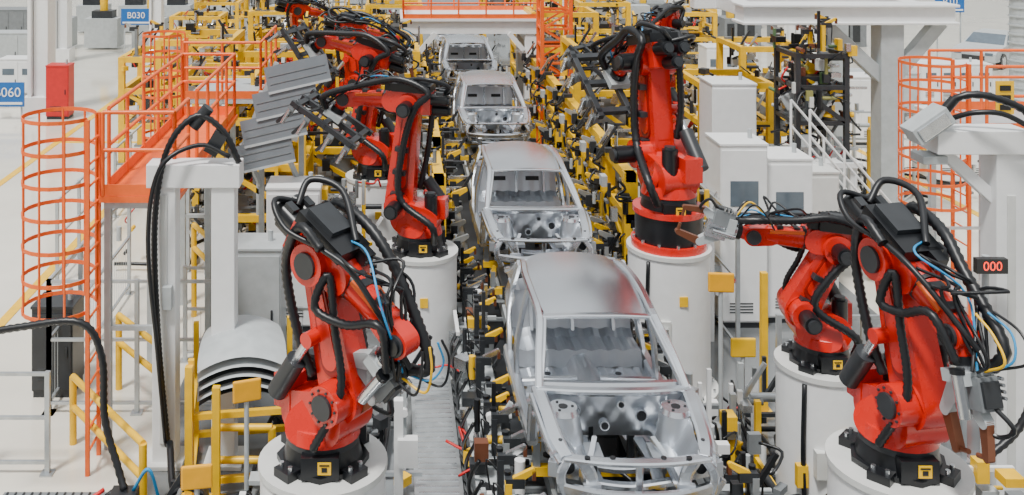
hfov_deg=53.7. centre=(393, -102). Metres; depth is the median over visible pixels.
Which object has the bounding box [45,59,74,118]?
tall cabinet
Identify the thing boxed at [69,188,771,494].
guard rail
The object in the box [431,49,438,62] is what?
fixture
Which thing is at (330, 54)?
station
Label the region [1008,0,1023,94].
ventilation duct
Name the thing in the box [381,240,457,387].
pedestal
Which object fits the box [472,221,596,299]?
skid
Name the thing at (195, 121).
hose
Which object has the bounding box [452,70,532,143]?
shell
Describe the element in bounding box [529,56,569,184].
gate
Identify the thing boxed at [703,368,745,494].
fixture
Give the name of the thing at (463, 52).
shell
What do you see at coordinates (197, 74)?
station
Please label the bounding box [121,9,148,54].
station sign
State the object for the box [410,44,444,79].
gate
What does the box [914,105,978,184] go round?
tall cabinet
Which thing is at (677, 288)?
pedestal
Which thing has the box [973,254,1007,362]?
display
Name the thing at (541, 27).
lattice mast
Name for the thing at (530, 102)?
gate
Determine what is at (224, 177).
frame
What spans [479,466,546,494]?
fixture
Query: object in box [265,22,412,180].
robot
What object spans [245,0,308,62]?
station
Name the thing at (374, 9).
station
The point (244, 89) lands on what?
access platform
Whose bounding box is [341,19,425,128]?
station
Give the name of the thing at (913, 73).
tall cabinet
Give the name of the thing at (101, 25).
cell
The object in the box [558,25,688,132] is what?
robot
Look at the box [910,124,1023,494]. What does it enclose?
frame
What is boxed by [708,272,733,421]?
post
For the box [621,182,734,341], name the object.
station
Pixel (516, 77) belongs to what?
fixture
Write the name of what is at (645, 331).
fixture
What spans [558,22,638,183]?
station
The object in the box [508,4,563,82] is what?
station
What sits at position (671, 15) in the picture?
robot
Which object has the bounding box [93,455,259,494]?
station
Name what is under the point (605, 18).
station
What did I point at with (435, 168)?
gate
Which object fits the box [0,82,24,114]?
station sign
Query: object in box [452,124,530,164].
fixture
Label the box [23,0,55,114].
column
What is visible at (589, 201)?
gate
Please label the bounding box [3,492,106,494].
drain grating
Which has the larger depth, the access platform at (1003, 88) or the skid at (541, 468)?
the access platform at (1003, 88)
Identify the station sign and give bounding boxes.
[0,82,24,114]
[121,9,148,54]
[935,0,963,59]
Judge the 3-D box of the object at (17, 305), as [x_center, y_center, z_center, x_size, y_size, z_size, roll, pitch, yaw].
[1.695,7.294,45.000,23.790,0.012,88.000,0,0,0]
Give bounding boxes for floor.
[0,0,1008,494]
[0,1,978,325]
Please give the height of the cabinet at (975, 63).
1.600 m
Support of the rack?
on the floor at (95, 69)
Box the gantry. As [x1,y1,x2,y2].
[400,0,544,98]
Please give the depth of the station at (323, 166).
22.36 m
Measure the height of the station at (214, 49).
3.844 m
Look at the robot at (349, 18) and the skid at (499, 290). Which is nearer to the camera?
the skid at (499, 290)
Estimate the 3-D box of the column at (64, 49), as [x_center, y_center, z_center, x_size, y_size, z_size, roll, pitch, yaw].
[-14.900,2.300,45.000,0.840,10.000,0.840,0,0,0]
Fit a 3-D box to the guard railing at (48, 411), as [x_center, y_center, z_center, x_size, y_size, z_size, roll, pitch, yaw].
[-3.589,6.350,15.067,4.453,1.900,6.186,0,0,14]
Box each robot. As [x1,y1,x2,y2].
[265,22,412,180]
[268,175,450,484]
[274,0,340,63]
[276,70,453,257]
[323,6,418,107]
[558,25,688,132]
[559,21,708,257]
[606,0,693,98]
[674,195,862,375]
[837,176,1023,488]
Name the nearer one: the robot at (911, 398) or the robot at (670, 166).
the robot at (911, 398)
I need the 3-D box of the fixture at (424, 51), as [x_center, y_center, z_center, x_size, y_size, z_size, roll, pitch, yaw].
[1.239,6.680,39.165,1.260,1.721,3.115,0,0,0]
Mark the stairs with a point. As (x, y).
(845, 151)
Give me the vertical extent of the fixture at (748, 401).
1.744 m
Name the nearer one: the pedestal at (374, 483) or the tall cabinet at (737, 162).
the pedestal at (374, 483)
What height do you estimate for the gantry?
4.478 m
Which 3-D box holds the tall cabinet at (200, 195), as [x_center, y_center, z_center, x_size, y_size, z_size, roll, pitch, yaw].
[-4.600,6.100,24.185,1.330,2.400,0.860,0,0,0]
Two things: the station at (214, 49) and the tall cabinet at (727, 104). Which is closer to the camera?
the tall cabinet at (727, 104)
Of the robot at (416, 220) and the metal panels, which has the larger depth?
the metal panels
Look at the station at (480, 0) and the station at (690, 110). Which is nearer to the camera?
the station at (690, 110)
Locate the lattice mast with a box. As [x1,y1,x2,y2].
[536,0,572,143]
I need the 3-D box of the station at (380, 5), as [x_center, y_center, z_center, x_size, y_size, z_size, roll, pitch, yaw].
[-0.094,5.208,38.430,2.500,4.184,3.182,0,0,0]
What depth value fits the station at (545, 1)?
44.17 m
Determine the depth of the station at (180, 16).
37.45 m
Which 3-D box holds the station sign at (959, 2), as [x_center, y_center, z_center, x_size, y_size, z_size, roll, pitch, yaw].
[25.000,5.800,45.018,1.300,3.000,0.134,0,0,0]
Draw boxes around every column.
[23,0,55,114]
[56,0,74,61]
[146,0,163,69]
[777,25,799,74]
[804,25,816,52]
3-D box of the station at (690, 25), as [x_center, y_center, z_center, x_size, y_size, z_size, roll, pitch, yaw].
[12.792,5.725,44.187,2.719,3.536,2.236,0,0,0]
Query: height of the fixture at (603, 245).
1.782 m
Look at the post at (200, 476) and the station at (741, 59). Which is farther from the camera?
the station at (741, 59)
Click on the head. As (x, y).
(930, 122)
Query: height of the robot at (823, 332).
1.898 m
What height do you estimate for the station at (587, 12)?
4.309 m
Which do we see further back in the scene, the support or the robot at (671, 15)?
the robot at (671, 15)
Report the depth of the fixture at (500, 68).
36.34 m
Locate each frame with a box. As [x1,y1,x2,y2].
[146,158,243,470]
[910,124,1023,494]
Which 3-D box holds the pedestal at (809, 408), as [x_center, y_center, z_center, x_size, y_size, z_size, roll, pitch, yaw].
[5.000,6.350,11.700,1.240,1.900,1.240,0,0,0]
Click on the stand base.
(850, 175)
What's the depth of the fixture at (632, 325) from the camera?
14.05 m
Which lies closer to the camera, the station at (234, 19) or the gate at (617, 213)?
the gate at (617, 213)
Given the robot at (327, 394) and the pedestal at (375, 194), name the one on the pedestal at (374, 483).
the robot at (327, 394)
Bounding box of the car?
[951,28,1008,68]
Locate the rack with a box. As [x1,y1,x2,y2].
[188,315,291,483]
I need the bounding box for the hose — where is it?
[146,103,241,494]
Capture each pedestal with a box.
[258,434,387,494]
[324,119,345,156]
[346,169,396,278]
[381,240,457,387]
[626,236,717,403]
[684,98,691,127]
[774,344,854,494]
[825,426,974,494]
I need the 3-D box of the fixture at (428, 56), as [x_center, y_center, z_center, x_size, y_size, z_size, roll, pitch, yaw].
[1.024,6.406,36.974,1.360,1.788,2.667,0,0,0]
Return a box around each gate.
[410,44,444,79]
[413,59,445,121]
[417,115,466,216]
[417,132,473,257]
[420,103,458,171]
[517,41,559,143]
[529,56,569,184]
[546,75,608,204]
[564,106,630,240]
[581,121,640,265]
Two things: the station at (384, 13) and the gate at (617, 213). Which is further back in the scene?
the station at (384, 13)
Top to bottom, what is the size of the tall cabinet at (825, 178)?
2.500 m
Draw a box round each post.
[181,463,212,494]
[233,377,260,490]
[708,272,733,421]
[731,338,755,425]
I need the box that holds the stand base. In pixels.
[767,145,862,190]
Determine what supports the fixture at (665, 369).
on the floor at (95, 69)
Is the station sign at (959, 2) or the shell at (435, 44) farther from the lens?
the station sign at (959, 2)
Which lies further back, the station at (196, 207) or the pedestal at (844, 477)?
the station at (196, 207)
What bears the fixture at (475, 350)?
on the floor at (95, 69)
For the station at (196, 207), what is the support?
on the floor at (95, 69)
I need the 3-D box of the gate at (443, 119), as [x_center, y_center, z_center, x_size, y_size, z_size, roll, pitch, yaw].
[0.921,5.758,23.802,1.193,3.084,2.604,0,0,0]
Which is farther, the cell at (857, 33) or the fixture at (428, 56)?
the cell at (857, 33)
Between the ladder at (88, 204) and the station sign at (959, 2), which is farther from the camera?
the station sign at (959, 2)
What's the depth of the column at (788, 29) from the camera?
37.83 m
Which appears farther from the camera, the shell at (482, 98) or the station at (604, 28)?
the station at (604, 28)
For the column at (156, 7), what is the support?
on the floor at (95, 69)
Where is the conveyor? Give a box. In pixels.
[429,50,640,494]
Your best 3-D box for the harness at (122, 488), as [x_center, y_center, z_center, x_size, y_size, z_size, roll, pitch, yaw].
[-3.418,6.115,11.496,3.629,2.370,0.695,0,0,7]
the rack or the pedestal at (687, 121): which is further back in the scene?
the pedestal at (687, 121)
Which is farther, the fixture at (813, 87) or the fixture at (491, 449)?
the fixture at (813, 87)
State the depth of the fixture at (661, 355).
13.23 m
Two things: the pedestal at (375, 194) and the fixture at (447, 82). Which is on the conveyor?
the fixture at (447, 82)
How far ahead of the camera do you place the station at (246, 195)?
20.22 m
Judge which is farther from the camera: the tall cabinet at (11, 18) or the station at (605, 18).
the tall cabinet at (11, 18)
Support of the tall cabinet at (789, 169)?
on the floor at (95, 69)
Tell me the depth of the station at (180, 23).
32.76 m
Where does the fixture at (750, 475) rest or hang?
on the floor at (95, 69)
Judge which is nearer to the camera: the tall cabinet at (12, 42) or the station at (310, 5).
the tall cabinet at (12, 42)
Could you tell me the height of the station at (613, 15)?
3.792 m
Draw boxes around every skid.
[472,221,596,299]
[506,335,726,494]
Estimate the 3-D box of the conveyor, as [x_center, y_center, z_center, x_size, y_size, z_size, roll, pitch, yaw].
[2.400,6.945,27.085,1.700,0.710,42.170,0,0,0]
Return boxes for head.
[900,96,958,145]
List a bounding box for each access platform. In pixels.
[98,53,237,449]
[142,25,276,271]
[927,49,1023,314]
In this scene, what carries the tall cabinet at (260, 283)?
on the floor at (95, 69)
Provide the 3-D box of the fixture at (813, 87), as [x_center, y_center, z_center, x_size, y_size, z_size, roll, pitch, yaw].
[8.909,4.039,21.064,1.787,3.482,2.281,0,0,0]
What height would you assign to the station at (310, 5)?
3.496 m
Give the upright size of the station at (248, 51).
4.186 m
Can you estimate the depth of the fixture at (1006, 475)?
11.07 m
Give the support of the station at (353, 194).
on the floor at (95, 69)
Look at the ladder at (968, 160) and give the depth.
17.06 m
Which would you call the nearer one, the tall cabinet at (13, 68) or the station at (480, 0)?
the tall cabinet at (13, 68)
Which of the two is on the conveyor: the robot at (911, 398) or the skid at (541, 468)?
the skid at (541, 468)
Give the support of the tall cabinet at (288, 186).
on the floor at (95, 69)
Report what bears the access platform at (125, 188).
on the floor at (95, 69)
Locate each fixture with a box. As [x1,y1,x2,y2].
[418,284,511,448]
[423,48,438,76]
[426,49,437,77]
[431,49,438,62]
[438,75,454,93]
[445,374,547,494]
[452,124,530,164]
[457,246,503,332]
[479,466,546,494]
[486,57,510,71]
[512,77,520,105]
[592,231,620,258]
[630,319,638,346]
[641,322,651,356]
[656,339,668,363]
[658,359,675,379]
[685,356,808,494]
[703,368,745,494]
[712,404,718,408]
[726,451,778,494]
[768,11,866,161]
[969,456,1023,494]
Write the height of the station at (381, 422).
1.244 m
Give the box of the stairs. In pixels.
[790,99,891,212]
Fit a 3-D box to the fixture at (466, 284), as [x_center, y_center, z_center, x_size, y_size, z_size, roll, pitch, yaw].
[1.309,6.573,16.833,1.367,1.454,2.668,0,0,-9]
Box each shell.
[430,34,478,51]
[438,34,497,85]
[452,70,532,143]
[469,141,595,268]
[503,252,722,494]
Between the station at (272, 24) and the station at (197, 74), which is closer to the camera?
the station at (197, 74)
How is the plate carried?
on the floor at (95, 69)
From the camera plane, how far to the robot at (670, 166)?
15.08 m
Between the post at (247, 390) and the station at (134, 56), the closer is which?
the post at (247, 390)
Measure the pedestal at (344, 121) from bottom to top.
1.900 m
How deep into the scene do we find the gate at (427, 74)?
26.98 m
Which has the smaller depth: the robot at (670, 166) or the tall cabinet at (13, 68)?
the robot at (670, 166)
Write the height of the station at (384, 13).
3.889 m
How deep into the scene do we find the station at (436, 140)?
20.95 m
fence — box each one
[52,18,260,284]
[700,111,979,463]
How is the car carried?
on the floor at (95, 69)
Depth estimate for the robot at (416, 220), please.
15.49 m
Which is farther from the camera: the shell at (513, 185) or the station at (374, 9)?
the station at (374, 9)
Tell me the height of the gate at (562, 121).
3.128 m
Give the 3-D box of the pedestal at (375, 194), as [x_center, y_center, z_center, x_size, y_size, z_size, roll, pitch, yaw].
[-0.350,6.350,19.600,1.400,1.900,1.400,0,0,0]
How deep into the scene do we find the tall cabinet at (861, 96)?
29.58 m
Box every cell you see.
[72,0,276,47]
[589,0,866,46]
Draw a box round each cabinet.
[0,7,26,29]
[0,30,26,57]
[0,55,26,95]
[30,287,83,397]
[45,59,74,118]
[190,104,224,204]
[238,229,285,343]
[265,172,322,331]
[698,43,756,76]
[699,72,756,227]
[705,128,768,327]
[767,143,813,322]
[812,157,839,299]
[850,68,920,121]
[850,72,870,144]
[911,57,992,100]
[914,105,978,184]
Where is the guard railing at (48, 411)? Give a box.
[0,209,307,476]
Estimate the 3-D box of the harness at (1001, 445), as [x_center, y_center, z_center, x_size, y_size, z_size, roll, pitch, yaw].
[5.816,4.603,11.350,3.618,4.668,1.525,0,0,-27]
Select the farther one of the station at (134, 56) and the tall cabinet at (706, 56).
the tall cabinet at (706, 56)
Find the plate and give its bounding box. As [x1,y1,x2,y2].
[368,373,463,494]
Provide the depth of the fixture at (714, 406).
13.26 m
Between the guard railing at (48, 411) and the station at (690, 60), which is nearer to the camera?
the guard railing at (48, 411)
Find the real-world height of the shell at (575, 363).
1.250 m
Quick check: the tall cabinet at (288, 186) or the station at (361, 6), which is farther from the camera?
the station at (361, 6)
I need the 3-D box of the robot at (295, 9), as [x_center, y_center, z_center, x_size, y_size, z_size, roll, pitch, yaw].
[-2.760,4.386,33.317,2.531,2.628,1.249,0,0,-20]
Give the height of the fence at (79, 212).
1.600 m
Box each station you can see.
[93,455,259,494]
[114,115,278,274]
[117,20,204,164]
[145,7,244,131]
[165,6,227,38]
[165,22,227,73]
[175,51,264,232]
[195,0,248,55]
[198,20,274,104]
[202,65,328,232]
[237,11,325,154]
[238,0,290,38]
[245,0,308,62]
[267,334,432,487]
[293,16,344,78]
[295,72,357,201]
[308,0,339,27]
[318,0,364,65]
[318,175,382,318]
[320,8,389,70]
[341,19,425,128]
[365,0,422,72]
[371,4,412,22]
[478,0,519,36]
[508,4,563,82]
[515,0,563,52]
[524,0,605,116]
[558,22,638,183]
[568,0,613,34]
[573,0,630,70]
[606,9,698,98]
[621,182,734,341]
[666,0,718,88]
[672,0,717,41]
[675,66,773,143]
[711,25,808,142]
[759,66,978,204]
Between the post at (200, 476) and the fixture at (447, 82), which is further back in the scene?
the fixture at (447, 82)
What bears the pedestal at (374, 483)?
on the floor at (95, 69)
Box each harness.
[0,317,159,494]
[826,90,1023,494]
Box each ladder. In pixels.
[21,107,100,476]
[898,56,971,319]
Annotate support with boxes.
[690,0,959,202]
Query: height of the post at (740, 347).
1.330 m
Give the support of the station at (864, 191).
on the floor at (95, 69)
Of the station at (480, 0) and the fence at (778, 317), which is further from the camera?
the station at (480, 0)
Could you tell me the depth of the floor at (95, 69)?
18.94 m
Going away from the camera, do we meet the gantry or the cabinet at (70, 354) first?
the cabinet at (70, 354)
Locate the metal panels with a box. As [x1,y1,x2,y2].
[227,54,330,232]
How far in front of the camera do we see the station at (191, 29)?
25.76 m

